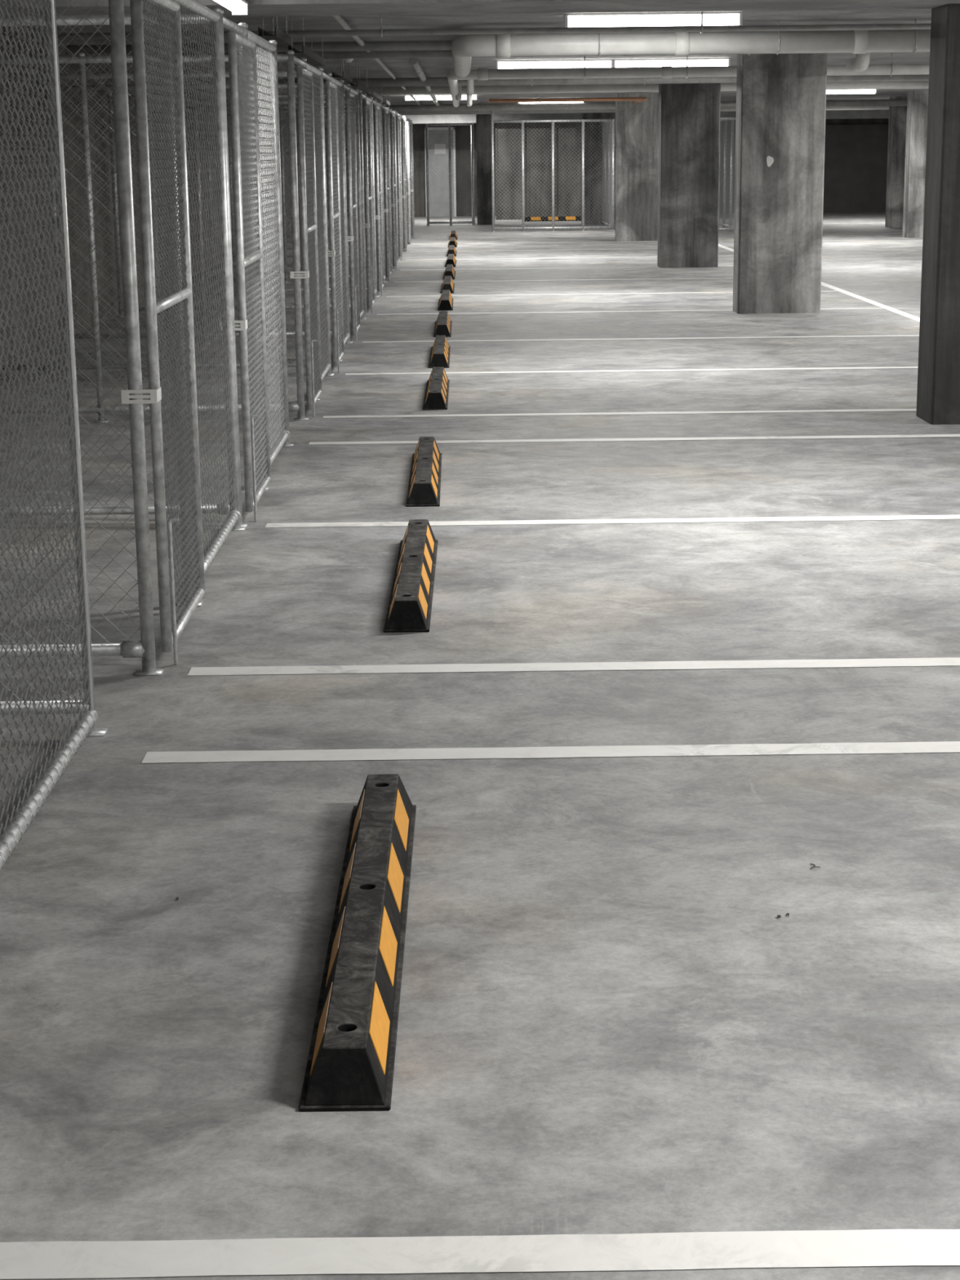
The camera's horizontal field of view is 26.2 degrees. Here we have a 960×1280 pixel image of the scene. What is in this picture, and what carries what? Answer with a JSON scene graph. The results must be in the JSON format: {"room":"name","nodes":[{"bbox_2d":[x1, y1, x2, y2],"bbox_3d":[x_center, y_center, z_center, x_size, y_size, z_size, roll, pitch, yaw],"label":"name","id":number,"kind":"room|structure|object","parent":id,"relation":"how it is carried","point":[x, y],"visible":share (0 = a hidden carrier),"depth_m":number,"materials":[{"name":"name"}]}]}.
{"room":"parking garage","nodes":[
{"label":"parking garage","id":0,"kind":"room"},
{"bbox_2d":[0,31,319,364],"bbox_3d":[-3.675,-4.843,21.946,0.200,2.820,55.000,-1,13,0],"label":"wall","id":1,"kind":"structure","parent":0,"point":[74,67],"depth_m":18.22,"materials":[{"name":"concrete"}]},
{"bbox_2d":[1,8,931,105],"bbox_3d":[4.609,-6.223,21.686,16.400,0.200,55.000,-1,13,0],"label":"ceiling","id":2,"kind":"structure","parent":0,"point":[399,67],"depth_m":16.41,"materials":[{"name":"concrete"}]},
{"bbox_2d":[213,0,248,15],"bbox_3d":[-1.209,-3.094,9.688,0.086,0.212,1.500,-1,13,0],"label":"light","id":3,"kind":"object","parent":2,"relation":"hanging from","point":[237,7],"visible":1,"depth_m":10.09,"materials":[{"name":"white plastic"}]},
{"bbox_2d":[64,40,452,54],"bbox_3d":[1.307,-4.699,16.162,9.100,0.137,0.094,-1,13,0],"label":"ceiling pipe","id":4,"kind":"object","parent":2,"relation":"hanging from","point":[406,45],"visible":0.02,"depth_m":16.13,"materials":[{"name":"metal"}]},
{"bbox_2d":[257,16,291,45],"bbox_3d":[-1.209,-3.659,12.149,0.100,0.250,1.050,-1,13,0],"label":"cable tray","id":5,"kind":"object","parent":2,"relation":"hanging from","point":[282,38],"visible":0.63,"depth_m":12.00,"materials":[{"name":"metal"}]},
{"bbox_2d":[288,16,325,66],"bbox_3d":[-1.231,-4.277,14.752,0.100,0.250,2.300,-1,13,0],"label":"cable tray","id":6,"kind":"object","parent":2,"relation":"hanging from","point":[313,59],"visible":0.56,"depth_m":14.39,"materials":[{"name":"metal"}]},
{"bbox_2d":[332,58,352,82],"bbox_3d":[-1.265,-5.271,18.935,0.100,0.250,1.500,-1,13,0],"label":"cable tray","id":7,"kind":"object","parent":2,"relation":"hanging from","point":[346,77],"visible":0.67,"depth_m":18.73,"materials":[{"name":"metal"}]},
{"bbox_2d":[343,58,353,62],"bbox_3d":[-1.136,-5.060,17.804,0.120,0.140,0.120,-1,13,0],"label":"ceiling sensor","id":8,"kind":"object","parent":2,"relation":"attached to","point":[344,60],"visible":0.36,"depth_m":17.79,"materials":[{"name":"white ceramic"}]},
{"bbox_2d":[347,60,368,93],"bbox_3d":[-1.289,-5.975,21.902,0.100,0.250,2.600,-1,13,0],"label":"cable tray","id":9,"kind":"object","parent":2,"relation":"hanging from","point":[361,86],"visible":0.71,"depth_m":21.59,"materials":[{"name":"metal"}]},
{"bbox_2d":[364,73,382,101],"bbox_3d":[-1.320,-6.877,25.697,0.100,0.250,3.200,-1,13,0],"label":"cable tray","id":10,"kind":"object","parent":2,"relation":"hanging from","point":[375,95],"visible":0.57,"depth_m":25.30,"materials":[{"name":"metal"}]},
{"bbox_2d":[331,15,421,105],"bbox_3d":[-1.020,-7.519,28.065,0.064,0.102,33.900,-1,13,0],"label":"ceiling pipe","id":11,"kind":"object","parent":2,"relation":"hanging from","point":[339,19],"visible":0.4,"depth_m":15.73,"materials":[{"name":"metal"}]},
{"bbox_2d":[378,94,390,106],"bbox_3d":[-1.349,-7.708,29.199,0.100,0.250,1.600,-1,13,0],"label":"cable tray","id":12,"kind":"object","parent":2,"relation":"hanging from","point":[388,103],"visible":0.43,"depth_m":29.41,"materials":[{"name":"metal"}]},
{"bbox_2d":[404,94,432,100],"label":"light","id":13,"kind":"object","parent":2,"relation":"attached to","point":[426,97],"depth_m":33.78,"materials":[{"name":"white plastic"}]},
{"bbox_2d":[409,57,439,106],"bbox_3d":[-0.721,-8.400,31.815,0.094,0.127,26.200,-1,13,0],"label":"ceiling pipe","id":14,"kind":"object","parent":2,"relation":"hanging from","point":[418,69],"visible":0.62,"depth_m":21.36,"materials":[{"name":"metal"}]},
{"bbox_2d":[435,94,452,100],"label":"light","id":15,"kind":"object","parent":2,"relation":"attached to","point":[439,97],"depth_m":33.79,"materials":[{"name":"white plastic"}]},
{"bbox_2d":[455,85,462,101],"bbox_3d":[-0.275,-7.004,26.246,0.080,0.279,0.389,-1,13,0],"label":"ceiling pipe","id":16,"kind":"object","parent":2,"relation":"hanging from","point":[459,96],"visible":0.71,"depth_m":26.09,"materials":[{"name":"grey plastic"}]},
{"bbox_2d":[461,93,466,99],"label":"light","id":17,"kind":"object","parent":2,"relation":"attached to","point":[464,96],"depth_m":33.79,"materials":[{"name":"white plastic"}]},
{"bbox_2d":[0,11,930,39],"bbox_3d":[1.334,-3.883,12.862,9.100,0.200,0.060,-1,13,0],"label":"ceiling pipe","id":18,"kind":"object","parent":2,"relation":"hanging from","point":[701,28],"visible":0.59,"depth_m":12.86,"materials":[{"name":"metal"}]},
{"bbox_2d":[466,93,472,106],"bbox_3d":[-0.152,-7.814,29.652,0.080,0.279,0.389,-1,13,0],"label":"ceiling pipe","id":19,"kind":"object","parent":2,"relation":"hanging from","point":[469,99],"visible":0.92,"depth_m":29.49,"materials":[{"name":"grey plastic"}]},
{"bbox_2d":[466,68,474,95],"bbox_3d":[-0.111,-6.312,23.328,0.080,0.279,0.389,-1,13,0],"label":"ceiling pipe","id":20,"kind":"object","parent":2,"relation":"hanging from","point":[470,87],"visible":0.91,"depth_m":23.16,"materials":[{"name":"grey plastic"}]},
{"bbox_2d":[471,93,477,99],"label":"light","id":21,"kind":"object","parent":2,"relation":"attached to","point":[474,96],"depth_m":33.79,"materials":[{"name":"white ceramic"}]},
{"bbox_2d":[0,0,959,17],"bbox_3d":[4.699,-3.503,11.001,16.400,0.155,0.950,-1,13,0],"label":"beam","id":22,"kind":"structure","parent":2,"relation":"attached to","point":[255,7],"depth_m":10.90,"materials":[{"name":"concrete"}]},
{"bbox_2d":[517,101,584,103],"bbox_3d":[1.283,-9.763,37.367,1.200,0.087,0.156,-1,13,0],"label":"light","id":23,"kind":"object","parent":2,"relation":"attached to","point":[575,101],"visible":0.32,"depth_m":37.32,"materials":[{"name":"white plastic"}]},
{"bbox_2d":[496,58,613,68],"bbox_3d":[0.765,-5.919,21.213,1.200,0.087,0.156,-1,13,0],"label":"light","id":24,"kind":"object","parent":2,"relation":"attached to","point":[540,64],"visible":0.82,"depth_m":21.15,"materials":[{"name":"white plastic"}]},
{"bbox_2d":[182,49,929,58],"bbox_3d":[2.098,-4.959,17.238,9.500,0.147,0.114,-1,13,0],"label":"ceiling pipe","id":25,"kind":"object","parent":2,"relation":"hanging from","point":[433,53],"visible":0.19,"depth_m":17.20,"materials":[{"name":"metal"}]},
{"bbox_2d":[488,93,647,103],"bbox_3d":[1.358,-8.681,33.030,2.478,0.190,2.340,-1,13,0],"label":"ceiling pipe","id":26,"kind":"object","parent":2,"relation":"hanging from","point":[635,100],"visible":0.99,"depth_m":31.92,"materials":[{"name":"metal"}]},
{"bbox_2d":[257,74,928,87],"bbox_3d":[3.045,-6.503,23.766,11.500,0.182,0.124,-1,13,0],"label":"ceiling pipe","id":27,"kind":"object","parent":2,"relation":"hanging from","point":[375,82],"visible":0.49,"depth_m":23.72,"materials":[{"name":"metal"}]},
{"bbox_2d":[324,109,888,124],"bbox_3d":[4.411,-11.826,46.359,16.400,0.300,0.600,-1,13,0],"label":"beam","id":28,"kind":"structure","parent":2,"relation":"attached to","point":[867,113],"depth_m":46.06,"materials":[{"name":"concrete"}]},
{"bbox_2d":[313,98,906,112],"bbox_3d":[3.684,-9.710,37.296,14.000,0.212,0.144,-1,13,0],"label":"beam","id":29,"kind":"structure","parent":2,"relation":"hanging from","point":[895,102],"depth_m":37.25,"materials":[{"name":"metal"}]},
{"bbox_2d":[397,106,888,115],"bbox_3d":[3.650,-10.708,41.479,14.000,0.202,0.164,-1,13,0],"label":"ceiling pipe","id":30,"kind":"object","parent":2,"relation":"hanging from","point":[851,108],"visible":0.17,"depth_m":41.43,"materials":[{"name":"grey plastic"}]},
{"bbox_2d":[361,80,928,94],"bbox_3d":[3.511,-7.513,27.949,10.500,0.162,0.144,-1,13,0],"label":"ceiling pipe","id":31,"kind":"object","parent":2,"relation":"hanging from","point":[557,89],"visible":0.57,"depth_m":27.89,"materials":[{"name":"grey plastic"}]},
{"bbox_2d":[564,11,742,27],"bbox_3d":[1.174,-4.214,14.015,1.200,0.087,0.156,-1,13,0],"label":"light","id":32,"kind":"object","parent":2,"relation":"attached to","point":[718,18],"visible":0.94,"depth_m":13.95,"materials":[{"name":"white plastic"}]},
{"bbox_2d":[613,57,730,67],"bbox_3d":[1.965,-5.934,21.219,1.200,0.087,0.156,-1,13,0],"label":"light","id":33,"kind":"object","parent":2,"relation":"attached to","point":[691,62],"visible":0.82,"depth_m":21.15,"materials":[{"name":"white plastic"}]},
{"bbox_2d":[447,52,929,106],"bbox_3d":[2.948,-7.129,26.514,6.649,0.232,13.162,-1,13,0],"label":"ceiling pipe","id":34,"kind":"object","parent":2,"relation":"hanging from","point":[664,72],"visible":0.85,"depth_m":20.14,"materials":[{"name":"grey plastic"}]},
{"bbox_2d":[451,18,930,77],"bbox_3d":[1.689,-4.802,16.815,3.827,0.248,3.890,-1,13,0],"label":"ceiling pipe","id":35,"kind":"object","parent":2,"relation":"hanging from","point":[464,47],"visible":0.93,"depth_m":14.95,"materials":[{"name":"grey plastic"}]},
{"bbox_2d":[826,88,876,93],"bbox_3d":[5.719,-8.756,32.914,1.200,0.087,0.156,-1,13,0],"label":"light","id":36,"kind":"object","parent":2,"relation":"attached to","point":[872,91],"visible":0.34,"depth_m":32.86,"materials":[{"name":"white plastic"}]},
{"bbox_2d":[845,53,870,72],"bbox_3d":[3.456,-5.308,18.829,0.130,0.234,0.564,-1,13,0],"label":"ceiling pipe","id":37,"kind":"object","parent":2,"relation":"hanging from","point":[860,63],"visible":0.82,"depth_m":18.63,"materials":[{"name":"grey plastic"}]},
{"bbox_2d":[0,211,959,1279],"bbox_3d":[4.639,-3.674,22.292,16.400,0.200,55.000,-1,13,0],"label":"floor","id":38,"kind":"structure","parent":0,"point":[610,1022],"depth_m":4.98,"materials":[{"name":"concrete"}]},
{"bbox_2d":[0,0,107,871],"bbox_3d":[-2.201,-0.425,3.993,2.370,2.090,2.860,-1,13,0],"label":"cage","id":39,"kind":"object","parent":38,"relation":"on","point":[13,831],"visible":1,"depth_m":5.03,"materials":[{"name":"metal"}]},
{"bbox_2d":[0,0,245,675],"bbox_3d":[-2.169,-1.182,7.179,2.486,2.090,2.490,-1,13,0],"label":"cage","id":40,"kind":"object","parent":38,"relation":"on","point":[194,564],"visible":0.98,"depth_m":6.39,"materials":[{"name":"metal"}]},
{"bbox_2d":[0,8,293,527],"bbox_3d":[-2.189,-1.762,9.621,2.486,2.090,2.490,-1,13,0],"label":"cage","id":41,"kind":"object","parent":38,"relation":"on","point":[255,384],"visible":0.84,"depth_m":8.83,"materials":[{"name":"metal"}]},
{"bbox_2d":[0,49,333,422],"bbox_3d":[-2.217,-2.578,13.055,2.486,2.090,2.490,-1,13,0],"label":"cage","id":42,"kind":"object","parent":38,"relation":"on","point":[316,374],"visible":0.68,"depth_m":12.03,"materials":[{"name":"metal"}]},
{"bbox_2d":[0,68,352,378],"bbox_3d":[-2.237,-3.155,15.488,2.486,2.090,2.490,-1,13,0],"label":"cage","id":43,"kind":"object","parent":38,"relation":"on","point":[333,86],"visible":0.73,"depth_m":14.51,"materials":[{"name":"metal"}]},
{"bbox_2d":[44,81,366,346],"bbox_3d":[-2.257,-3.733,17.920,2.486,2.090,2.490,-1,13,0],"label":"cage","id":44,"kind":"object","parent":38,"relation":"on","point":[352,98],"visible":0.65,"depth_m":16.90,"materials":[{"name":"metal"}]},
{"bbox_2d":[106,89,378,317],"bbox_3d":[-2.281,-4.426,20.839,2.486,2.090,2.490,-1,13,0],"label":"cage","id":45,"kind":"object","parent":38,"relation":"on","point":[366,115],"visible":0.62,"depth_m":19.78,"materials":[{"name":"metal"}]},
{"bbox_2d":[152,97,386,297],"bbox_3d":[-2.301,-5.004,23.271,2.486,2.090,2.490,-1,13,0],"label":"cage","id":46,"kind":"object","parent":38,"relation":"on","point":[377,107],"visible":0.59,"depth_m":22.30,"materials":[{"name":"metal"}]},
{"bbox_2d":[184,103,394,283],"bbox_3d":[-2.321,-5.582,25.703,2.486,2.090,2.490,-1,13,0],"label":"cage","id":47,"kind":"object","parent":38,"relation":"on","point":[385,110],"visible":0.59,"depth_m":24.68,"materials":[{"name":"metal"}]},
{"bbox_2d":[204,107,398,272],"bbox_3d":[-2.341,-6.159,28.136,2.486,2.090,2.490,-1,13,0],"label":"cage","id":48,"kind":"object","parent":38,"relation":"on","point":[392,113],"visible":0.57,"depth_m":27.10,"materials":[{"name":"metal"}]},
{"bbox_2d":[226,111,404,262],"bbox_3d":[-2.361,-6.737,30.568,2.486,2.090,2.490,-1,13,0],"label":"cage","id":49,"kind":"object","parent":38,"relation":"on","point":[397,116],"visible":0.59,"depth_m":29.55,"materials":[{"name":"metal"}]},
{"bbox_2d":[262,114,408,251],"bbox_3d":[-2.381,-7.315,33.000,2.486,2.090,2.490,-1,13,0],"label":"cage","id":50,"kind":"object","parent":38,"relation":"on","point":[405,222],"visible":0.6,"depth_m":32.02,"materials":[{"name":"metal"}]},
{"bbox_2d":[262,116,412,246],"bbox_3d":[-2.401,-7.892,35.432,2.486,2.090,2.490,-1,13,0],"label":"cage","id":51,"kind":"object","parent":38,"relation":"on","point":[406,120],"visible":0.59,"depth_m":34.43,"materials":[{"name":"metal"}]},
{"bbox_2d":[279,119,415,236],"bbox_3d":[-2.420,-8.470,37.864,2.486,2.090,2.490,-1,13,0],"label":"cage","id":52,"kind":"object","parent":38,"relation":"on","point":[411,126],"visible":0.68,"depth_m":36.89,"materials":[{"name":"metal"}]},
{"bbox_2d":[298,773,416,1111],"bbox_3d":[-0.225,0.539,4.145,0.150,0.100,1.600,-1,13,0],"label":"wheel stop","id":53,"kind":"object","parent":38,"relation":"on","point":[350,1066],"visible":1,"depth_m":3.80,"materials":[{"name":"black rubber"}]},
{"bbox_2d":[383,519,438,632],"bbox_3d":[-0.242,-0.258,7.502,0.150,0.100,1.600,-1,13,0],"label":"wheel stop","id":54,"kind":"object","parent":38,"relation":"on","point":[411,599],"visible":1,"depth_m":7.16,"materials":[{"name":"rubber"}]},
{"bbox_2d":[405,436,441,506],"bbox_3d":[-0.263,-0.822,9.876,0.150,0.100,1.600,-1,13,-1],"label":"wheel stop","id":55,"kind":"object","parent":38,"relation":"on","point":[424,481],"visible":1,"depth_m":9.50,"materials":[{"name":"rubber"}]},
{"bbox_2d":[422,366,449,409],"bbox_3d":[-0.278,-1.631,13.281,0.150,0.100,1.600,-1,13,0],"label":"wheel stop","id":56,"kind":"object","parent":38,"relation":"on","point":[436,397],"visible":1,"depth_m":12.84,"materials":[{"name":"rubber"}]},
{"bbox_2d":[428,335,450,368],"bbox_3d":[-0.305,-2.199,15.674,0.150,0.100,1.600,-1,13,0],"label":"wheel stop","id":57,"kind":"object","parent":38,"relation":"on","point":[440,350],"visible":0.98,"depth_m":15.19,"materials":[{"name":"rubber"}]},
{"bbox_2d":[433,311,452,337],"bbox_3d":[-0.326,-2.786,18.145,0.150,0.100,1.600,-1,13,0],"label":"wheel stop","id":58,"kind":"object","parent":38,"relation":"on","point":[443,322],"visible":1,"depth_m":17.63,"materials":[{"name":"rubber"}]},
{"bbox_2d":[437,289,453,311],"bbox_3d":[-0.349,-3.468,21.015,0.150,0.100,1.600,-1,13,0],"label":"wheel stop","id":59,"kind":"object","parent":38,"relation":"on","point":[446,300],"visible":1,"depth_m":20.38,"materials":[{"name":"rubber"}]},
{"bbox_2d":[440,275,454,293],"bbox_3d":[-0.367,-4.045,23.448,0.150,0.100,1.600,-1,13,0],"label":"wheel stop","id":60,"kind":"object","parent":38,"relation":"on","point":[447,284],"visible":0.94,"depth_m":23.02,"materials":[{"name":"rubber"}]},
{"bbox_2d":[442,264,455,279],"bbox_3d":[-0.385,-4.623,25.880,0.150,0.100,1.600,-1,13,0],"label":"wheel stop","id":61,"kind":"object","parent":38,"relation":"on","point":[450,270],"visible":0.86,"depth_m":25.38,"materials":[{"name":"rubber"}]},
{"bbox_2d":[425,122,475,226],"bbox_3d":[-0.632,-10.038,44.378,1.030,2.090,3.060,-1,13,0],"label":"enclosure","id":62,"kind":"object","parent":38,"relation":"on","point":[451,222],"visible":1,"depth_m":42.92,"materials":[{"name":"metal"}]},
{"bbox_2d":[444,253,456,266],"bbox_3d":[-0.405,-5.259,28.555,0.150,0.100,1.600,-1,13,0],"label":"wheel stop","id":63,"kind":"object","parent":38,"relation":"on","point":[451,260],"visible":0.98,"depth_m":27.98,"materials":[{"name":"rubber"}]},
{"bbox_2d":[446,244,456,256],"bbox_3d":[-0.432,-5.905,31.279,0.150,0.100,1.600,-1,13,0],"label":"wheel stop","id":64,"kind":"object","parent":38,"relation":"on","point":[451,250],"visible":0.92,"depth_m":30.68,"materials":[{"name":"rubber"}]},
{"bbox_2d":[447,236,457,247],"bbox_3d":[-0.455,-6.599,34.198,0.150,0.100,1.600,-1,13,0],"label":"wheel stop","id":65,"kind":"object","parent":38,"relation":"on","point":[452,241],"visible":0.93,"depth_m":33.55,"materials":[{"name":"rubber"}]},
{"bbox_2d":[448,230,457,239],"bbox_3d":[-0.479,-7.269,37.020,0.150,0.100,1.600,-1,13,0],"label":"wheel stop","id":66,"kind":"object","parent":38,"relation":"on","point":[453,233],"visible":0.89,"depth_m":36.37,"materials":[{"name":"rubber"}]},
{"bbox_2d":[0,1229,959,1279],"bbox_3d":[1.581,0.853,2.945,4.870,0.001,0.103,-1,13,0],"label":"parking line","id":67,"kind":"object","parent":38,"relation":"on","point":[860,1247],"visible":1,"depth_m":2.94,"materials":[{"name":"white paint"}]},
{"bbox_2d":[475,114,492,224],"bbox_3d":[0.100,-9.954,43.273,0.340,2.420,0.400,-1,13,0],"label":"concrete column","id":68,"kind":"structure","parent":38,"relation":"on","point":[483,131],"depth_m":43.09,"materials":[{"name":"grey concrete"}]},
{"bbox_2d":[495,127,525,219],"bbox_3d":[0.680,-10.404,46.049,0.660,2.000,0.040,-1,13,0],"label":"mesh panel","id":69,"kind":"object","parent":38,"relation":"on","point":[500,215],"visible":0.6,"depth_m":46.04,"materials":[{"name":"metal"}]},
{"bbox_2d":[413,241,625,244],"bbox_3d":[1.322,-6.667,34.608,4.870,0.001,0.103,-1,13,0],"label":"parking line","id":70,"kind":"object","parent":38,"relation":"on","point":[603,242],"visible":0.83,"depth_m":34.60,"materials":[{"name":"white paint"}]},
{"bbox_2d":[400,266,644,270],"bbox_3d":[1.382,-4.911,27.214,4.870,0.001,0.103,-1,13,0],"label":"parking line","id":71,"kind":"object","parent":38,"relation":"on","point":[607,267],"visible":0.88,"depth_m":27.21,"materials":[{"name":"white paint"}]},
{"bbox_2d":[526,127,556,217],"bbox_3d":[1.380,-10.413,46.053,0.660,2.000,0.040,-1,13,0],"label":"mesh panel","id":72,"kind":"object","parent":38,"relation":"on","point":[533,142],"visible":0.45,"depth_m":46.03,"materials":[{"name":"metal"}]},
{"bbox_2d":[141,741,959,763],"bbox_3d":[1.561,0.274,5.382,4.870,0.001,0.103,-1,13,0],"label":"parking line","id":73,"kind":"object","parent":38,"relation":"on","point":[939,746],"visible":1,"depth_m":5.37,"materials":[{"name":"white paint"}]},
{"bbox_2d":[490,110,615,231],"bbox_3d":[1.375,-9.511,41.436,2.380,2.380,4.460,-1,13,0],"label":"enclosure","id":74,"kind":"object","parent":38,"relation":"on","point":[608,139],"visible":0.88,"depth_m":39.40,"materials":[{"name":"metal"}]},
{"bbox_2d":[524,216,581,221],"bbox_3d":[1.751,-9.193,45.009,1.600,0.100,0.150,-1,13,0],"label":"wheel stop","id":75,"kind":"object","parent":38,"relation":"on","point":[531,218],"visible":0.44,"depth_m":44.95,"materials":[{"name":"rubber"}]},
{"bbox_2d":[394,277,733,282],"bbox_3d":[1.403,-4.321,24.733,4.870,0.001,0.103,-1,13,0],"label":"parking line","id":76,"kind":"object","parent":38,"relation":"on","point":[717,277],"visible":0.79,"depth_m":24.73,"materials":[{"name":"white paint"}]},
{"bbox_2d":[558,127,581,216],"bbox_3d":[2.080,-10.422,46.056,0.660,2.000,0.040,-1,13,0],"label":"mesh panel","id":77,"kind":"object","parent":38,"relation":"on","point":[566,134],"visible":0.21,"depth_m":46.04,"materials":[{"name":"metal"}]},
{"bbox_2d":[187,657,959,675],"bbox_3d":[1.554,0.064,6.267,4.870,0.001,0.103,-1,13,0],"label":"parking line","id":78,"kind":"object","parent":38,"relation":"on","point":[888,661],"visible":1,"depth_m":6.26,"materials":[{"name":"white paint"}]},
{"bbox_2d":[439,247,721,251],"bbox_3d":[1.342,-6.089,32.175,4.870,0.001,0.103,-1,13,0],"label":"parking line","id":79,"kind":"object","parent":38,"relation":"on","point":[718,247],"visible":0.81,"depth_m":32.19,"materials":[{"name":"white paint"}]},
{"bbox_2d":[444,255,733,259],"bbox_3d":[1.362,-5.511,29.743,4.870,0.001,0.103,-1,13,0],"label":"parking line","id":80,"kind":"object","parent":38,"relation":"on","point":[721,255],"visible":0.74,"depth_m":29.75,"materials":[{"name":"white paint"}]},
{"bbox_2d":[581,112,615,224],"bbox_3d":[2.481,-9.822,42.605,0.750,2.420,0.400,-1,13,0],"label":"concrete column","id":81,"kind":"structure","parent":38,"relation":"on","point":[593,130],"depth_m":42.43,"materials":[{"name":"grey concrete"}]},
{"bbox_2d":[386,290,836,297],"bbox_3d":[1.422,-3.744,22.301,4.870,0.001,0.103,-1,13,0],"label":"parking line","id":82,"kind":"object","parent":38,"relation":"on","point":[821,291],"visible":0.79,"depth_m":22.30,"materials":[{"name":"white paint"}]},
{"bbox_2d":[265,515,959,527],"bbox_3d":[1.534,-0.513,8.699,4.870,0.001,0.103,-1,13,0],"label":"parking line","id":83,"kind":"object","parent":38,"relation":"on","point":[896,517],"visible":0.97,"depth_m":8.70,"materials":[{"name":"white paint"}]},
{"bbox_2d":[322,408,916,417],"bbox_3d":[1.505,-1.352,12.231,4.870,0.001,0.103,-1,13,0],"label":"parking line","id":84,"kind":"object","parent":38,"relation":"on","point":[858,410],"visible":0.93,"depth_m":12.23,"materials":[{"name":"white paint"}]},
{"bbox_2d":[376,307,881,315],"bbox_3d":[1.442,-3.166,19.868,4.870,0.001,0.103,-1,13,0],"label":"parking line","id":85,"kind":"object","parent":38,"relation":"on","point":[863,308],"visible":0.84,"depth_m":19.86,"materials":[{"name":"white paint"}]},
{"bbox_2d":[345,366,918,374],"bbox_3d":[1.486,-1.907,14.566,4.870,0.001,0.103,-1,13,0],"label":"parking line","id":86,"kind":"object","parent":38,"relation":"on","point":[883,366],"visible":0.91,"depth_m":14.57,"materials":[{"name":"white paint"}]},
{"bbox_2d":[308,434,959,444],"bbox_3d":[1.514,-1.091,11.132,4.870,0.001,0.103,-1,13,0],"label":"parking line","id":87,"kind":"object","parent":38,"relation":"on","point":[913,435],"visible":0.98,"depth_m":11.13,"materials":[{"name":"white paint"}]},
{"bbox_2d":[615,93,658,241],"bbox_3d":[2.679,-7.975,34.822,0.760,2.420,0.400,-1,13,0],"label":"concrete column","id":88,"kind":"structure","parent":38,"relation":"on","point":[637,125],"depth_m":34.64,"materials":[{"name":"grey concrete"}]},
{"bbox_2d":[362,334,919,342],"bbox_3d":[1.466,-2.484,16.998,4.870,0.001,0.103,-1,13,0],"label":"parking line","id":89,"kind":"object","parent":38,"relation":"on","point":[900,335],"visible":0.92,"depth_m":17.00,"materials":[{"name":"white paint"}]},
{"bbox_2d":[657,83,720,267],"bbox_3d":[2.724,-6.103,26.941,0.760,2.420,0.400,-1,13,0],"label":"concrete column","id":90,"kind":"structure","parent":38,"relation":"on","point":[689,143],"depth_m":26.76,"materials":[{"name":"grey concrete"}]},
{"bbox_2d":[718,115,736,230],"bbox_3d":[4.430,-9.016,39.831,0.680,2.090,4.060,-1,13,0],"label":"enclosure","id":91,"kind":"object","parent":38,"relation":"on","point":[731,118],"visible":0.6,"depth_m":39.21,"materials":[{"name":"metal"}]},
{"bbox_2d":[733,53,827,313],"bbox_3d":[2.806,-4.301,19.353,0.780,2.420,0.400,-1,13,0],"label":"concrete column","id":92,"kind":"structure","parent":38,"relation":"on","point":[781,98],"depth_m":19.17,"materials":[{"name":"grey concrete"}]},
{"bbox_2d":[766,155,773,166],"bbox_3d":[2.688,-4.436,19.115,0.074,0.108,0.008,-1,13,0],"label":"plaster patch","id":93,"kind":"object","parent":92,"relation":"attached to","point":[770,160],"visible":1,"depth_m":19.11,"materials":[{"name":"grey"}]},
{"bbox_2d":[718,244,919,321],"bbox_3d":[3.961,-2.493,16.914,0.103,0.001,42.000,-1,13,0],"label":"parking line","id":94,"kind":"object","parent":38,"relation":"on","point":[883,306],"visible":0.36,"depth_m":20.86,"materials":[{"name":"white paint"}]},
{"bbox_2d":[884,96,907,227],"bbox_3d":[7.983,-9.083,39.228,0.400,2.420,0.400,-1,13,0],"label":"concrete column","id":95,"kind":"structure","parent":38,"relation":"on","point":[897,114],"depth_m":39.09,"materials":[{"name":"grey concrete"}]},
{"bbox_2d":[902,89,928,237],"bbox_3d":[7.594,-8.038,34.847,0.750,2.420,0.400,-1,13,0],"label":"concrete column","id":96,"kind":"structure","parent":38,"relation":"on","point":[917,100],"depth_m":34.69,"materials":[{"name":"grey concrete"}]},
{"bbox_2d":[915,3,959,424],"bbox_3d":[2.911,-2.363,11.524,0.780,2.265,0.410,-1,13,0],"label":"concrete column","id":97,"kind":"structure","parent":38,"relation":"on","point":[938,393],"depth_m":11.42,"materials":[{"name":"grey concrete"}]},
{"bbox_2d":[324,118,888,217],"bbox_3d":[4.404,-11.326,48.841,16.800,2.820,0.200,-1,13,0],"label":"wall","id":98,"kind":"structure","parent":0,"point":[419,153],"depth_m":48.70,"materials":[{"name":"concrete"}]},
{"bbox_2d":[424,127,456,217],"bbox_3d":[-0.932,-11.041,48.679,0.720,2.060,0.122,-1,13,0],"label":"door","id":99,"kind":"structure","parent":98,"relation":"in","point":[439,167],"depth_m":48.66,"materials":[{"name":"grey paint"}]},
{"bbox_2d":[822,124,888,212],"bbox_3d":[9.307,-11.185,48.745,3.760,2.080,0.090,-1,13,0],"label":"roller shutter","id":100,"kind":"object","parent":98,"relation":"attached to","point":[855,155],"visible":0.28,"depth_m":48.75,"materials":[{"name":"black metal"}]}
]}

